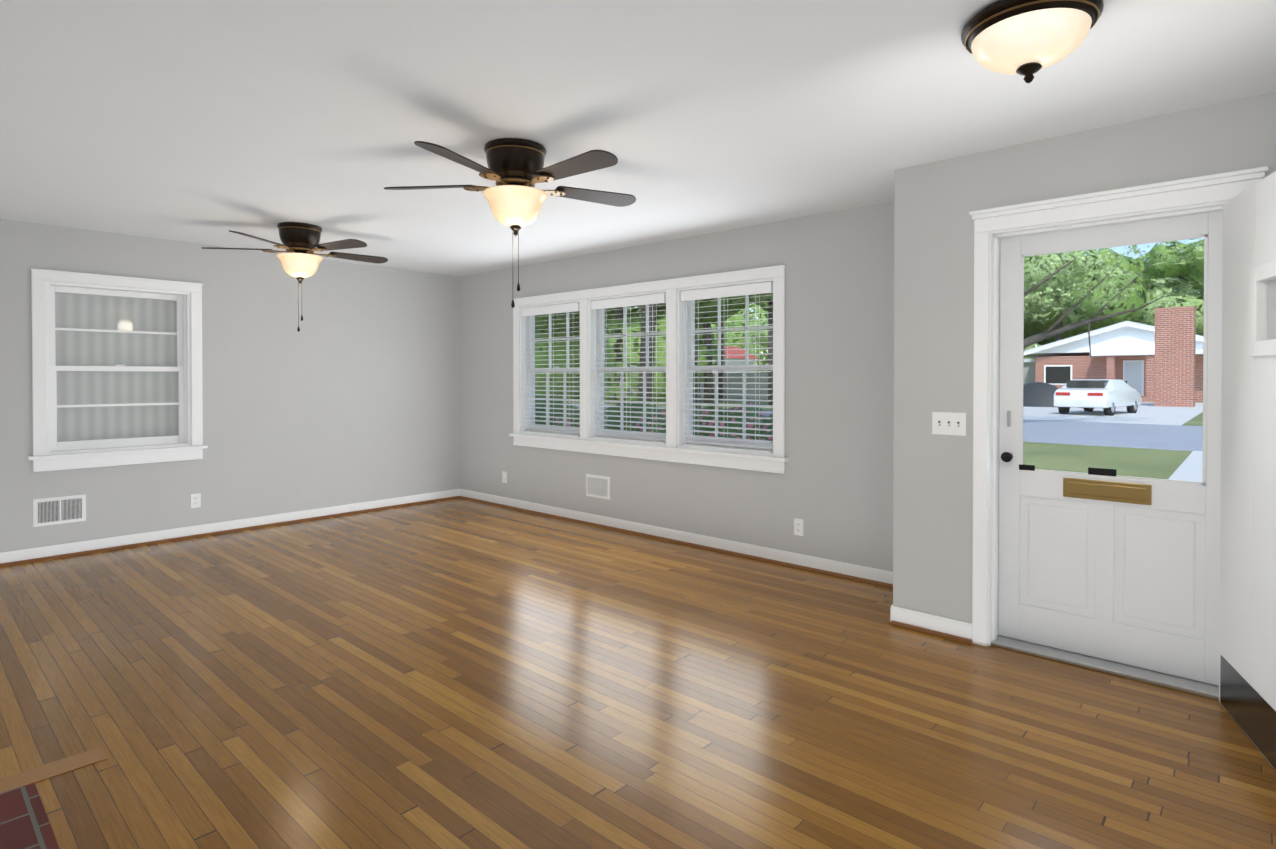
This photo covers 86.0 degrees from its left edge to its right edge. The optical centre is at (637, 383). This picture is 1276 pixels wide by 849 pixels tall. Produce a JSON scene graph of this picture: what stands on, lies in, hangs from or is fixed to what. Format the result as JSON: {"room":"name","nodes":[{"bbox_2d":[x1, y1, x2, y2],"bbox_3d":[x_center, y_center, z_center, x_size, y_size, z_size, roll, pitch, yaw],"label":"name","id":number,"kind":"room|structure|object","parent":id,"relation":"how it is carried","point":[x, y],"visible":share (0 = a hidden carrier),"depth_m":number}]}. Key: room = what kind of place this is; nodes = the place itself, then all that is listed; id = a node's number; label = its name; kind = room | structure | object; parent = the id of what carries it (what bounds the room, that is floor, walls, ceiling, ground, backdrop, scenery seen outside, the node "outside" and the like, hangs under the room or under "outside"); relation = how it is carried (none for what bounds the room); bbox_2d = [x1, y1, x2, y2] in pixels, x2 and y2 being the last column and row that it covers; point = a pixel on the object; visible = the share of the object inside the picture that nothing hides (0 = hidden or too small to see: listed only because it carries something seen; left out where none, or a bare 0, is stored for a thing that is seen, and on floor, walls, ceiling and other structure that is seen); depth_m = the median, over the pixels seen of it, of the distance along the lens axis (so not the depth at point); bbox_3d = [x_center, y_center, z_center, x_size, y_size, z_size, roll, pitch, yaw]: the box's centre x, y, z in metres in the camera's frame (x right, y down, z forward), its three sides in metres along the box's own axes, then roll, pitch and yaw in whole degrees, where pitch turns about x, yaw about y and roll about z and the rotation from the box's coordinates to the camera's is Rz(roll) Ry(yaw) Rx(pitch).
{"room":"empty living room","nodes":[
{"label":"empty living room","id":0,"kind":"room"},
{"bbox_2d":[0,219,459,552],"bbox_3d":[-3.577,0.050,5.947,0.180,2.440,4.580,0,1,42],"label":"wall","id":1,"kind":"structure","parent":0,"point":[348,392],"depth_m":6.10},
{"bbox_2d":[33,494,85,526],"bbox_3d":[-4.264,0.933,5.053,0.014,0.200,0.300,0,1,42],"label":"air vent","id":2,"kind":"object","parent":1,"relation":"in","point":[57,510],"visible":1,"depth_m":5.04},
{"bbox_2d":[27,268,207,471],"bbox_3d":[-4.060,-0.102,5.378,0.234,1.466,1.130,0,1,42],"label":"interior window","id":3,"kind":"structure","parent":1,"relation":"in","point":[117,376],"depth_m":5.39},
{"bbox_2d":[191,493,200,507],"bbox_3d":[-3.682,0.972,5.699,0.009,0.116,0.072,0,1,42],"label":"outlet","id":4,"kind":"object","parent":1,"relation":"attached to","point":[195,500],"visible":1,"depth_m":5.70},
{"bbox_2d":[0,489,459,566],"bbox_3d":[-3.439,1.223,5.954,0.030,0.094,4.400,0,1,42],"label":"baseboard","id":5,"kind":"structure","parent":1,"relation":"attached to","point":[8,558],"depth_m":5.74},
{"bbox_2d":[0,498,1275,848],"bbox_3d":[-0.819,1.352,3.581,7.460,0.120,4.760,0,1,42],"label":"floor","id":6,"kind":"structure","parent":0,"point":[458,674],"depth_m":2.73},
{"bbox_2d":[0,747,106,848],"bbox_3d":[-1.462,1.329,1.613,1.810,0.044,0.620,0,1,42],"label":"hearth slab","id":7,"kind":"object","parent":6,"relation":"in","point":[24,822],"visible":0.86,"depth_m":2.12},
{"bbox_2d":[0,0,1275,276],"bbox_3d":[-0.819,-1.208,3.558,7.460,0.120,4.760,0,1,42],"label":"ceiling","id":8,"kind":"structure","parent":0,"point":[208,122],"depth_m":2.79},
{"bbox_2d":[201,222,387,331],"bbox_3d":[-2.453,-0.774,5.080,1.270,0.777,1.233,0,1,42],"label":"ceiling fan","id":9,"kind":"object","parent":8,"relation":"hanging from","point":[300,260],"visible":1,"depth_m":4.95},
{"bbox_2d":[384,138,635,307],"bbox_3d":[-0.553,-0.757,3.294,1.216,0.777,1.272,0,1,42],"label":"ceiling fan","id":10,"kind":"object","parent":8,"relation":"hanging from","point":[515,170],"visible":1,"depth_m":3.22},
{"bbox_2d":[961,0,1103,83],"bbox_3d":[1.213,-1.033,2.123,0.384,0.203,0.384,0,1,42],"label":"flush ceiling light","id":11,"kind":"object","parent":8,"relation":"attached to","point":[1027,39],"visible":1,"depth_m":2.03},
{"bbox_2d":[460,201,893,571],"bbox_3d":[-0.023,0.050,5.938,5.460,2.440,0.180,0,1,42],"label":"wall","id":12,"kind":"structure","parent":0,"point":[832,487],"depth_m":4.88},
{"bbox_2d":[502,471,506,482],"bbox_3d":[-1.375,0.960,7.045,0.072,0.116,0.009,0,1,42],"label":"electrical outlet","id":13,"kind":"object","parent":12,"relation":"attached to","point":[504,477],"visible":1,"depth_m":7.04},
{"bbox_2d":[586,474,609,499],"bbox_3d":[-0.362,0.918,6.123,0.300,0.200,0.014,0,1,42],"label":"air vent","id":14,"kind":"object","parent":12,"relation":"in","point":[597,486],"visible":1,"depth_m":6.11},
{"bbox_2d":[509,265,788,473],"bbox_3d":[-0.058,-0.112,5.934,3.150,1.476,0.230,0,1,42],"label":"triple window","id":15,"kind":"structure","parent":12,"relation":"in","point":[679,442],"depth_m":5.65},
{"bbox_2d":[459,489,892,587],"bbox_3d":[-0.093,1.224,5.871,5.100,0.094,0.030,0,1,42],"label":"baseboard","id":16,"kind":"structure","parent":12,"relation":"attached to","point":[841,569],"depth_m":5.31},
{"bbox_2d":[794,518,802,535],"bbox_3d":[1.122,1.001,4.782,0.072,0.116,0.009,0,1,42],"label":"electrical outlet","id":17,"kind":"object","parent":12,"relation":"attached to","point":[798,526],"visible":1,"depth_m":4.78},
{"bbox_2d":[893,163,928,612],"bbox_3d":[1.658,0.069,3.861,0.180,2.440,0.640,0,1,42],"label":"wall","id":18,"kind":"structure","parent":0,"point":[911,290],"depth_m":3.62},
{"bbox_2d":[888,604,892,621],"bbox_3d":[1.581,1.242,3.943,0.030,0.094,0.640,0,1,42],"label":"baseboard return","id":19,"kind":"object","parent":18,"relation":"attached to","point":[890,619],"visible":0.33,"depth_m":3.71},
{"bbox_2d":[927,92,1275,622],"bbox_3d":[2.312,0.078,2.959,2.000,2.440,0.180,0,1,42],"label":"wall","id":20,"kind":"structure","parent":0,"point":[1233,135],"depth_m":3.41},
{"bbox_2d":[891,606,971,643],"bbox_3d":[1.517,1.245,3.549,0.405,0.094,0.030,0,1,42],"label":"baseboard","id":21,"kind":"structure","parent":20,"relation":"attached to","point":[949,628],"depth_m":3.54},
{"bbox_2d":[932,412,965,435],"bbox_3d":[1.582,0.203,3.488,0.166,0.116,0.019,0,1,42],"label":"light switch","id":22,"kind":"object","parent":20,"relation":"attached to","point":[948,423],"visible":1,"depth_m":3.49},
{"bbox_2d":[998,211,1222,685],"bbox_3d":[2.150,0.271,3.151,0.897,2.010,0.091,0,1,42],"label":"storm door","id":23,"kind":"structure","parent":20,"relation":"in","point":[1109,564],"depth_m":3.15},
{"bbox_2d":[969,166,1268,699],"bbox_3d":[2.126,0.222,3.124,1.093,2.148,0.248,0,1,42],"label":"door frame","id":24,"kind":"structure","parent":20,"relation":"attached to","point":[1185,196],"depth_m":3.34},
{"bbox_2d":[1219,171,1275,769],"bbox_3d":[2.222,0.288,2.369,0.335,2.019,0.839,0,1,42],"label":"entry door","id":25,"kind":"structure","parent":20,"relation":"in","point":[1247,680],"depth_m":2.50},
{"label":"outside","id":26,"kind":"structure","parent":0,"visible":0},
{"bbox_2d":[543,394,1202,481],"bbox_3d":[65.018,0.749,81.527,320.000,0.338,200.460,0,1,42],"label":"ground","id":27,"kind":"structure","parent":26,"point":[1045,422],"depth_m":16.18},
{"bbox_2d":[535,395,772,442],"bbox_3d":[-0.026,0.800,6.995,5.946,1.398,1.174,0,1,42],"label":"hedge","id":28,"kind":"object","parent":27,"relation":"on","point":[664,420],"depth_m":6.32},
{"bbox_2d":[606,346,767,398],"bbox_3d":[10.820,-1.894,67.859,31.081,5.477,34.263,0,1,42],"label":"house","id":29,"kind":"structure","parent":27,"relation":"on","point":[737,357],"depth_m":48.56},
{"bbox_2d":[535,239,1203,408],"bbox_3d":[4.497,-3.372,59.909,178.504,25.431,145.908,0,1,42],"label":"tree","id":30,"kind":"object","parent":27,"relation":"on","point":[1132,316],"depth_m":53.16},
{"bbox_2d":[1023,359,1035,384],"bbox_3d":[27.635,-0.461,54.973,9.779,2.850,6.600,0,1,42],"label":"shed","id":31,"kind":"object","parent":27,"relation":"on","point":[1027,377],"depth_m":50.03},
{"bbox_2d":[1023,382,1057,406],"bbox_3d":[20.571,1.201,34.090,3.799,2.604,1.928,0,1,42],"label":"parked car","id":32,"kind":"object","parent":27,"relation":"on","point":[1048,388],"depth_m":34.34},
{"bbox_2d":[1053,379,1141,415],"bbox_3d":[18.776,0.514,27.897,4.610,1.397,1.886,0,1,-40],"label":"sedan","id":33,"kind":"object","parent":27,"relation":"on","point":[1065,393],"depth_m":26.71},
{"bbox_2d":[1024,238,1203,358],"bbox_3d":[13.055,-2.268,20.638,6.256,7.181,7.262,0,1,42],"label":"tree","id":34,"kind":"object","parent":27,"relation":"on","point":[1092,319],"depth_m":20.42},
{"bbox_2d":[1024,321,1203,402],"bbox_3d":[32.883,-1.431,45.215,12.247,4.971,11.000,0,1,42],"label":"brick house","id":35,"kind":"structure","parent":27,"relation":"on","point":[1069,357],"depth_m":42.72},
{"bbox_2d":[1154,306,1195,406],"bbox_3d":[27.194,-1.347,34.669,1.550,5.000,1.200,0,1,42],"label":"chimney","id":36,"kind":"object","parent":27,"relation":"on","point":[1181,341],"depth_m":34.21}
]}

